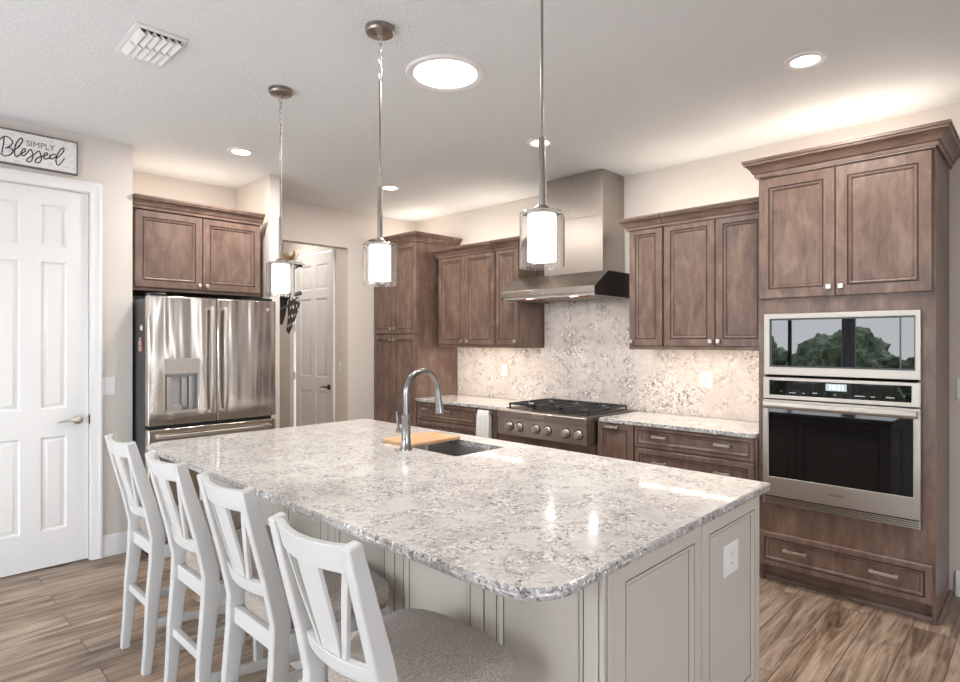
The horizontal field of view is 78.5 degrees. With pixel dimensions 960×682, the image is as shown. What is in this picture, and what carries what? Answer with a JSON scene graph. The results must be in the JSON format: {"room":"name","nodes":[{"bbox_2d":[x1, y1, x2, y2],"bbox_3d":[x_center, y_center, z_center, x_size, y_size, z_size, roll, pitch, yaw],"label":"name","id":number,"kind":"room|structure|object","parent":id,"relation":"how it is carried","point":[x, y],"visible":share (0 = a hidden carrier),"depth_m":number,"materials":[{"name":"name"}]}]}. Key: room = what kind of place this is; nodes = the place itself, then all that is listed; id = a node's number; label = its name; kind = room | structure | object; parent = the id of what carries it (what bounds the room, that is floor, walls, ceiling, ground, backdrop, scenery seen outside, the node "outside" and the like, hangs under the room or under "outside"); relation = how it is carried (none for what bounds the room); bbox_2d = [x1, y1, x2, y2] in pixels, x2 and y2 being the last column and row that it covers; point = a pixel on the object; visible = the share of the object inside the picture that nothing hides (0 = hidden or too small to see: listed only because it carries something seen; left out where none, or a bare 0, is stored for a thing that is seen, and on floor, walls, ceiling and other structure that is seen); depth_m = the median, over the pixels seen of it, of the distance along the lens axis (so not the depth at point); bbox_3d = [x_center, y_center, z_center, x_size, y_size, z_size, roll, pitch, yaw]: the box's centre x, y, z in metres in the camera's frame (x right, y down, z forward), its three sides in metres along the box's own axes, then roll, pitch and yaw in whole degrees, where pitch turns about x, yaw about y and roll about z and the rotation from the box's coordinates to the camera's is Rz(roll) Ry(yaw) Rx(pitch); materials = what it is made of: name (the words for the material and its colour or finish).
{"room":"kitchen","nodes":[
{"label":"kitchen","id":0,"kind":"room"},
{"bbox_2d":[0,117,131,535],"bbox_3d":[-4.054,0.048,2.517,0.120,2.825,4.545,0,0,44],"label":"wall","id":1,"kind":"structure","parent":0,"point":[108,163],"depth_m":4.01,"materials":[{"name":"beige paint"}]},
{"bbox_2d":[0,127,77,175],"bbox_3d":[-2.813,-1.193,3.684,0.026,0.216,0.492,0,0,44],"label":"wall sign","id":2,"kind":"object","parent":1,"relation":"attached to","point":[17,147],"visible":1,"depth_m":3.70,"materials":[{"name":"grey wood"}]},
{"bbox_2d":[0,181,89,577],"bbox_3d":[-2.821,0.234,3.699,0.090,2.428,0.628,0,0,44],"label":"door","id":3,"kind":"structure","parent":1,"relation":"in","point":[44,231],"depth_m":3.76,"materials":[{"name":"white paint"}]},
{"bbox_2d":[0,167,101,559],"bbox_3d":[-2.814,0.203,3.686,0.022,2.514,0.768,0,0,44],"label":"trim","id":4,"kind":"structure","parent":1,"relation":"attached to","point":[95,189],"depth_m":3.93,"materials":[{"name":"white wood"}]},
{"bbox_2d":[102,377,114,394],"bbox_3d":[-2.525,0.306,3.993,0.008,0.122,0.082,0,0,44],"label":"light switch","id":5,"kind":"object","parent":1,"relation":"attached to","point":[108,383],"visible":1,"depth_m":3.99,"materials":[{"name":"white plastic"}]},
{"bbox_2d":[102,531,127,557],"bbox_3d":[-2.483,1.387,4.030,0.016,0.145,0.185,0,0,44],"label":"baseboard","id":6,"kind":"structure","parent":1,"relation":"attached to","point":[115,543],"depth_m":4.01,"materials":[{"name":"white wood"}]},
{"bbox_2d":[235,175,279,428],"bbox_3d":[-1.933,0.048,5.086,0.669,2.825,0.085,0,0,44],"label":"wall","id":7,"kind":"structure","parent":0,"point":[262,195],"depth_m":4.88,"materials":[{"name":"beige paint"}]},
{"bbox_2d":[280,260,304,309],"bbox_3d":[-1.794,-0.470,5.322,0.090,0.620,0.446,0,0,44],"label":"wall bracket","id":8,"kind":"object","parent":7,"relation":"attached to","point":[302,263],"visible":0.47,"depth_m":5.41,"materials":[{"name":"grey metal"}]},
{"bbox_2d":[280,298,287,324],"bbox_3d":[-1.801,-0.270,5.366,0.022,0.240,0.110,0,0,44],"label":"hanging cloth","id":9,"kind":"object","parent":8,"relation":"hanging from","point":[283,302],"visible":0.64,"depth_m":5.36,"materials":[{"name":"grey fabric"}]},
{"bbox_2d":[283,250,298,260],"bbox_3d":[-1.748,-0.789,5.373,0.181,0.099,0.200,0,0,1],"label":"dried flower spray","id":10,"kind":"object","parent":8,"relation":"on","point":[288,257],"visible":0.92,"depth_m":5.37,"materials":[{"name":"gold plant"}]},
{"bbox_2d":[286,297,299,333],"bbox_3d":[-1.709,-0.230,5.381,0.026,0.339,0.130,0,0,44],"label":"scarf","id":11,"kind":"object","parent":8,"relation":"hanging from","point":[293,306],"visible":1,"depth_m":5.37,"materials":[{"name":"grey fabric"}]},
{"bbox_2d":[132,170,414,420],"bbox_3d":[-1.904,0.048,5.683,0.120,2.825,3.480,0,0,44],"label":"wall","id":12,"kind":"structure","parent":0,"point":[304,223],"depth_m":6.16,"materials":[{"name":"beige paint"}]},
{"bbox_2d":[132,193,264,299],"bbox_3d":[-2.318,-0.695,4.666,0.689,0.666,0.946,0,0,44],"label":"upper cabinet","id":13,"kind":"object","parent":12,"relation":"attached to","point":[180,248],"visible":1,"depth_m":4.43,"materials":[{"name":"brown wood"}]},
{"bbox_2d":[280,242,340,427],"bbox_3d":[-2.058,0.048,6.908,1.809,2.825,0.120,0,0,44],"label":"wall","id":14,"kind":"structure","parent":0,"point":[284,336],"depth_m":6.98,"materials":[{"name":"beige paint"}]},
{"bbox_2d":[294,251,330,425],"bbox_3d":[-1.903,0.234,6.676,0.805,2.428,0.090,0,0,44],"label":"door","id":15,"kind":"structure","parent":14,"relation":"in","point":[313,317],"depth_m":6.66,"materials":[{"name":"white paint"}]},
{"bbox_2d":[290,246,334,426],"bbox_3d":[-1.910,0.202,6.664,0.952,2.516,0.022,0,0,44],"label":"trim","id":16,"kind":"structure","parent":14,"relation":"attached to","point":[317,249],"depth_m":6.36,"materials":[{"name":"white wood"}]},
{"bbox_2d":[0,0,959,222],"bbox_3d":[-0.894,-1.425,1.590,11.700,0.120,8.030,0,0,44],"label":"ceiling","id":17,"kind":"structure","parent":0,"point":[630,87],"depth_m":3.13,"materials":[{"name":"white paint"}]},
{"bbox_2d":[114,22,188,66],"bbox_3d":[-1.516,-1.350,2.707,0.350,0.028,0.216,0,0,44],"label":"ceiling vent","id":18,"kind":"object","parent":17,"relation":"in","point":[147,43],"visible":1,"depth_m":2.67,"materials":[{"name":"white metal"}]},
{"bbox_2d":[227,147,254,155],"bbox_3d":[-1.719,-1.360,4.232,0.188,0.008,0.188,0,0,44],"label":"recessed light","id":19,"kind":"object","parent":17,"relation":"in","point":[239,151],"visible":1,"depth_m":4.22,"materials":[{"name":"white"}]},
{"bbox_2d":[232,150,249,154],"bbox_3d":[-1.719,-1.361,4.232,0.121,0.005,0.121,0,0,44],"label":"diffuser","id":20,"kind":"object","parent":19,"relation":"attached to","point":[236,152],"depth_m":4.24,"materials":[{"name":"white plastic"}]},
{"bbox_2d":[266,85,294,296],"bbox_3d":[-1.082,-0.803,3.195,0.149,1.122,0.149,0,0,44],"label":"pendant light","id":21,"kind":"object","parent":17,"relation":"hanging from","point":[280,274],"visible":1,"depth_m":3.15,"materials":[{"name":"white glass"}]},
{"bbox_2d":[363,20,396,286],"bbox_3d":[-0.436,-0.803,2.565,0.149,1.122,0.149,0,0,44],"label":"pendant light","id":22,"kind":"object","parent":17,"relation":"hanging from","point":[379,255],"visible":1,"depth_m":2.52,"materials":[{"name":"white glass"}]},
{"bbox_2d":[381,185,400,190],"bbox_3d":[-0.800,-1.360,5.226,0.188,0.008,0.188,0,0,44],"label":"recessed light","id":23,"kind":"object","parent":17,"relation":"in","point":[384,187],"visible":0.94,"depth_m":5.21,"materials":[{"name":"white"}]},
{"bbox_2d":[383,186,396,189],"bbox_3d":[-0.800,-1.361,5.226,0.121,0.005,0.121,0,0,44],"label":"diffuser","id":24,"kind":"object","parent":23,"relation":"attached to","point":[384,187],"depth_m":5.22,"materials":[{"name":"white"}]},
{"bbox_2d":[405,54,484,91],"bbox_3d":[-0.176,-1.357,3.000,0.408,0.015,0.408,0,0,44],"label":"ceiling light","id":25,"kind":"object","parent":17,"relation":"attached to","point":[436,72],"visible":1,"depth_m":2.97,"materials":[{"name":"white"}]},
{"bbox_2d":[414,60,476,87],"bbox_3d":[-0.176,-1.357,3.000,0.324,0.015,0.324,0,0,44],"label":"diffuser","id":26,"kind":"object","parent":25,"relation":"attached to","point":[427,73],"depth_m":2.98,"materials":[{"name":"white plastic"}]},
{"bbox_2d":[526,138,553,147],"bbox_3d":[0.412,-1.360,4.039,0.188,0.008,0.188,0,0,44],"label":"recessed light","id":27,"kind":"object","parent":17,"relation":"in","point":[533,142],"visible":0.61,"depth_m":4.03,"materials":[{"name":"white"}]},
{"bbox_2d":[531,140,548,145],"bbox_3d":[0.412,-1.361,4.039,0.121,0.005,0.121,0,0,44],"label":"diffuser","id":28,"kind":"object","parent":27,"relation":"attached to","point":[533,142],"depth_m":4.03,"materials":[{"name":"white plastic"}]},
{"bbox_2d":[519,0,564,269],"bbox_3d":[0.204,-0.803,1.940,0.149,1.122,0.149,0,0,44],"label":"pendant light","id":29,"kind":"object","parent":17,"relation":"hanging from","point":[542,227],"visible":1,"depth_m":1.89,"materials":[{"name":"white glass"}]},
{"bbox_2d":[783,51,826,69],"bbox_3d":[1.579,-1.360,2.856,0.188,0.008,0.188,0,0,44],"label":"recessed light","id":30,"kind":"object","parent":17,"relation":"in","point":[808,59],"visible":1,"depth_m":2.85,"materials":[{"name":"white"}]},
{"bbox_2d":[791,55,818,66],"bbox_3d":[1.579,-1.361,2.856,0.121,0.005,0.121,0,0,44],"label":"diffuser","id":31,"kind":"object","parent":30,"relation":"attached to","point":[802,60],"depth_m":2.86,"materials":[{"name":"white plastic"}]},
{"bbox_2d":[0,551,959,681],"bbox_3d":[-0.894,1.510,1.590,11.700,0.100,8.030,0,0,44],"label":"floor","id":32,"kind":"structure","parent":0,"point":[61,622],"depth_m":2.92,"materials":[{"name":"brown wood"}]},
{"bbox_2d":[105,433,244,675],"bbox_3d":[-1.450,0.948,2.817,0.460,1.027,0.569,0,0,44],"label":"counter stool","id":33,"kind":"object","parent":32,"relation":"on","point":[146,528],"visible":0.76,"depth_m":2.62,"materials":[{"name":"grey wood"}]},
{"bbox_2d":[132,292,275,554],"bbox_3d":[-2.155,0.568,4.480,0.859,1.785,0.896,0,0,44],"label":"refrigerator","id":34,"kind":"object","parent":32,"relation":"on","point":[205,367],"visible":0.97,"depth_m":4.15,"materials":[{"name":"grey metal"}]},
{"bbox_2d":[139,337,142,350],"bbox_3d":[-2.312,0.022,4.003,0.050,0.097,0.014,0,0,44],"label":"magnet","id":35,"kind":"object","parent":34,"relation":"attached to","point":[140,338],"visible":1,"depth_m":3.99,"materials":[{"name":"brown"}]},
{"bbox_2d":[145,450,302,681],"bbox_3d":[-1.017,0.948,2.387,0.460,1.027,0.569,0,0,44],"label":"counter stool","id":36,"kind":"object","parent":32,"relation":"on","point":[195,564],"visible":0.68,"depth_m":2.21,"materials":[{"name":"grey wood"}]},
{"bbox_2d":[197,471,388,681],"bbox_3d":[-0.633,0.948,2.015,0.460,1.027,0.569,0,0,44],"label":"counter stool","id":37,"kind":"object","parent":32,"relation":"on","point":[260,608],"visible":0.72,"depth_m":1.85,"materials":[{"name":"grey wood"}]},
{"bbox_2d":[268,512,512,681],"bbox_3d":[-0.228,0.948,1.550,0.460,1.027,0.569,0,0,43],"label":"counter stool","id":38,"kind":"object","parent":32,"relation":"on","point":[409,644],"visible":1,"depth_m":1.46,"materials":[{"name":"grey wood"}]},
{"bbox_2d":[368,231,461,426],"bbox_3d":[-0.692,0.189,6.268,0.782,2.543,0.644,0,0,44],"label":"pantry cabinet","id":39,"kind":"object","parent":32,"relation":"on","point":[406,314],"visible":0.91,"depth_m":6.03,"materials":[{"name":"brown wood"}]},
{"bbox_2d":[417,401,477,435],"bbox_3d":[-0.144,1.030,5.754,0.840,0.861,0.611,0,0,44],"label":"base cabinet","id":40,"kind":"object","parent":32,"relation":"on","point":[455,419],"visible":0.27,"depth_m":5.53,"materials":[{"name":"brown wood"}]},
{"bbox_2d":[415,394,533,409],"bbox_3d":[-0.024,0.582,5.643,1.168,0.030,0.578,0,0,44],"label":"countertop","id":41,"kind":"structure","parent":40,"relation":"on","point":[491,403],"depth_m":5.54,"materials":[{"name":"stone"}]},
{"bbox_2d":[200,479,758,681],"bbox_3d":[-0.266,1.029,2.884,2.763,0.862,1.157,0,0,44],"label":"kitchen island","id":42,"kind":"object","parent":32,"relation":"on","point":[670,614],"visible":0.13,"depth_m":1.84,"materials":[{"name":"beige paint"}]},
{"bbox_2d":[146,419,770,601],"bbox_3d":[-0.356,0.583,2.798,2.804,0.031,1.485,0,0,44],"label":"island countertop","id":43,"kind":"structure","parent":42,"relation":"on","point":[511,520],"depth_m":2.16,"materials":[{"name":"stone"}]},
{"bbox_2d":[395,368,443,450],"bbox_3d":[-0.321,0.355,3.155,0.110,0.422,0.294,0,0,44],"label":"faucet","id":44,"kind":"object","parent":43,"relation":"on","point":[405,431],"visible":1,"depth_m":3.06,"materials":[{"name":"silver metal"}]},
{"bbox_2d":[382,431,460,446],"bbox_3d":[-0.333,0.556,3.344,0.265,0.019,0.365,0,0,44],"label":"cutting board","id":45,"kind":"object","parent":43,"relation":"on","point":[424,438],"visible":0.84,"depth_m":3.30,"materials":[{"name":"brown wood"}]},
{"bbox_2d":[396,442,487,455],"bbox_3d":[-0.216,0.700,3.231,0.670,0.202,0.395,0,0,44],"label":"sink","id":46,"kind":"object","parent":43,"relation":"in","point":[443,447],"visible":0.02,"depth_m":3.43,"materials":[{"name":"silver metal"}]},
{"bbox_2d":[723,538,737,578],"bbox_3d":[0.915,0.791,2.142,0.008,0.112,0.132,0,0,44],"label":"wall outlet","id":47,"kind":"object","parent":42,"relation":"attached to","point":[730,551],"visible":1,"depth_m":2.13,"materials":[{"name":"white plastic"}]},
{"bbox_2d":[730,548,733,568],"bbox_3d":[0.917,0.791,2.140,0.003,0.066,0.032,0,0,44],"label":"socket","id":48,"kind":"object","parent":47,"relation":"attached to","point":[731,549],"depth_m":2.14,"materials":[{"name":"grey plastic"}]},
{"bbox_2d":[477,408,498,439],"bbox_3d":[0.260,1.030,5.385,0.246,0.861,0.575,0,0,44],"label":"base cabinet","id":49,"kind":"object","parent":32,"relation":"on","point":[495,435],"visible":0.14,"depth_m":5.11,"materials":[{"name":"brown wood"}]},
{"bbox_3d":[0.052,0.625,5.160,0.170,0.016,0.036,0,0,44],"label":"towel bar","id":50,"kind":"object","parent":49,"relation":"attached to","visible":0},
{"bbox_2d":[476,410,491,438],"bbox_3d":[0.035,0.802,5.143,0.160,0.396,0.059,0,0,44],"label":"dish towel","id":51,"kind":"object","parent":50,"relation":"hanging from","point":[483,418],"visible":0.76,"depth_m":5.12,"materials":[{"name":"white fabric"}]},
{"bbox_2d":[499,433,597,455],"bbox_3d":[0.702,1.030,4.938,1.004,0.860,0.599,0,0,44],"label":"base cabinet","id":52,"kind":"object","parent":32,"relation":"on","point":[591,449],"visible":0.03,"depth_m":4.68,"materials":[{"name":"brown wood"}]},
{"bbox_2d":[497,398,632,445],"bbox_3d":[0.681,0.645,4.836,0.880,0.250,0.724,0,0,44],"label":"gas cooktop","id":53,"kind":"object","parent":52,"relation":"in","point":[559,420],"visible":1,"depth_m":4.61,"materials":[{"name":"silver metal"}]},
{"bbox_2d":[506,405,627,416],"bbox_3d":[0.714,0.560,4.869,0.820,0.005,0.570,0,0,44],"label":"tray","id":54,"kind":"object","parent":53,"relation":"on","point":[523,407],"depth_m":4.65,"materials":[{"name":"grey metal"}]},
{"bbox_2d":[598,421,634,460],"bbox_3d":[1.170,1.029,4.473,0.299,0.862,0.611,0,0,44],"label":"base cabinet","id":55,"kind":"object","parent":32,"relation":"on","point":[615,440],"visible":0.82,"depth_m":4.28,"materials":[{"name":"brown wood"}]},
{"bbox_2d":[635,426,759,575],"bbox_3d":[1.578,1.030,4.075,0.833,0.861,0.611,0,0,44],"label":"base cabinet","id":56,"kind":"object","parent":32,"relation":"on","point":[738,457],"visible":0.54,"depth_m":3.85,"materials":[{"name":"brown wood"}]},
{"bbox_2d":[599,411,758,438],"bbox_3d":[1.480,0.582,4.177,1.112,0.030,0.578,0,0,44],"label":"countertop","id":57,"kind":"structure","parent":56,"relation":"on","point":[717,426],"depth_m":4.09,"materials":[{"name":"stone"}]},
{"bbox_2d":[741,119,959,624],"bbox_3d":[2.180,0.183,3.471,1.005,2.553,0.639,0,0,44],"label":"tall cabinet","id":58,"kind":"object","parent":32,"relation":"on","point":[872,234],"visible":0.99,"depth_m":3.23,"materials":[{"name":"brown wood"}]},
{"bbox_2d":[763,375,920,529],"bbox_3d":[2.153,0.596,3.462,0.772,0.758,0.537,0,0,44],"label":"wall oven","id":59,"kind":"object","parent":58,"relation":"in","point":[844,446],"visible":0.98,"depth_m":3.27,"materials":[{"name":"silver metal"}]},
{"bbox_2d":[764,310,920,379],"bbox_3d":[2.170,0.020,3.476,0.768,0.364,0.493,0,0,44],"label":"microwave","id":60,"kind":"object","parent":58,"relation":"in","point":[859,344],"visible":0.98,"depth_m":3.27,"materials":[{"name":"silver metal"}]},
{"bbox_2d":[415,103,959,594],"bbox_3d":[2.584,0.048,3.632,9.170,2.825,0.150,0,0,44],"label":"wall","id":61,"kind":"structure","parent":0,"point":[722,178],"depth_m":4.24,"materials":[{"name":"beige paint"}]},
{"bbox_2d":[430,241,495,347],"bbox_3d":[-0.055,-0.425,5.792,0.834,0.975,0.438,0,0,44],"label":"upper cabinet","id":62,"kind":"object","parent":61,"relation":"attached to","point":[467,273],"visible":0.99,"depth_m":5.62,"materials":[{"name":"brown wood"}]},
{"bbox_2d":[490,236,543,347],"bbox_3d":[0.367,-0.425,5.381,0.337,0.975,0.438,0,0,44],"label":"upper cabinet","id":63,"kind":"object","parent":61,"relation":"attached to","point":[519,324],"visible":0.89,"depth_m":5.30,"materials":[{"name":"brown wood"}]},
{"bbox_2d":[502,169,628,303],"bbox_3d":[0.739,-0.849,4.853,0.920,1.031,0.670,0,0,44],"label":"range hood","id":64,"kind":"object","parent":61,"relation":"attached to","point":[592,202],"visible":0.92,"depth_m":4.74,"materials":[{"name":"silver metal"}]},
{"bbox_2d":[458,298,758,421],"bbox_3d":[0.927,0.023,5.133,3.242,1.086,0.015,0,0,44],"label":"backsplash","id":65,"kind":"structure","parent":61,"relation":"attached to","point":[586,355],"depth_m":4.97,"materials":[{"name":"stone"}]},
{"bbox_2d":[501,364,506,375],"bbox_3d":[0.236,0.285,5.788,0.078,0.120,0.008,0,0,44],"label":"wall outlet","id":66,"kind":"object","parent":65,"relation":"attached to","point":[503,366],"visible":1,"depth_m":5.78,"materials":[{"name":"white plastic"}]},
{"bbox_2d":[700,372,711,387],"bbox_3d":[1.683,0.288,4.377,0.090,0.118,0.008,0,0,44],"label":"wall outlet","id":67,"kind":"object","parent":65,"relation":"attached to","point":[705,377],"visible":1,"depth_m":4.37,"materials":[{"name":"white plastic"}]},
{"bbox_2d":[704,375,707,383],"bbox_3d":[1.682,0.288,4.375,0.032,0.066,0.003,0,0,44],"label":"socket","id":68,"kind":"object","parent":67,"relation":"attached to","point":[705,376],"depth_m":4.37,"materials":[{"name":"grey plastic"}]},
{"bbox_2d":[617,213,663,349],"bbox_3d":[1.306,-0.425,4.465,0.335,0.975,0.438,0,0,44],"label":"upper cabinet","id":69,"kind":"object","parent":61,"relation":"attached to","point":[646,232],"visible":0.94,"depth_m":4.33,"materials":[{"name":"brown wood"}]},
{"bbox_2d":[659,197,758,350],"bbox_3d":[1.683,-0.425,4.098,0.711,0.975,0.438,0,0,44],"label":"upper cabinet","id":70,"kind":"object","parent":61,"relation":"attached to","point":[711,252],"visible":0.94,"depth_m":3.98,"materials":[{"name":"brown wood"}]},
{"bbox_2d":[956,570,959,596],"bbox_3d":[4.270,1.387,1.873,4.300,0.145,0.016,0,0,44],"label":"baseboard","id":71,"kind":"structure","parent":61,"relation":"attached to","point":[957,571],"depth_m":3.36,"materials":[{"name":"white wood"}]},
{"bbox_2d":[956,378,959,399],"bbox_3d":[2.765,0.273,3.345,0.090,0.125,0.008,0,0,44],"label":"light switch","id":72,"kind":"object","parent":61,"relation":"attached to","point":[957,379],"visible":1,"depth_m":3.37,"materials":[{"name":"white plastic"}]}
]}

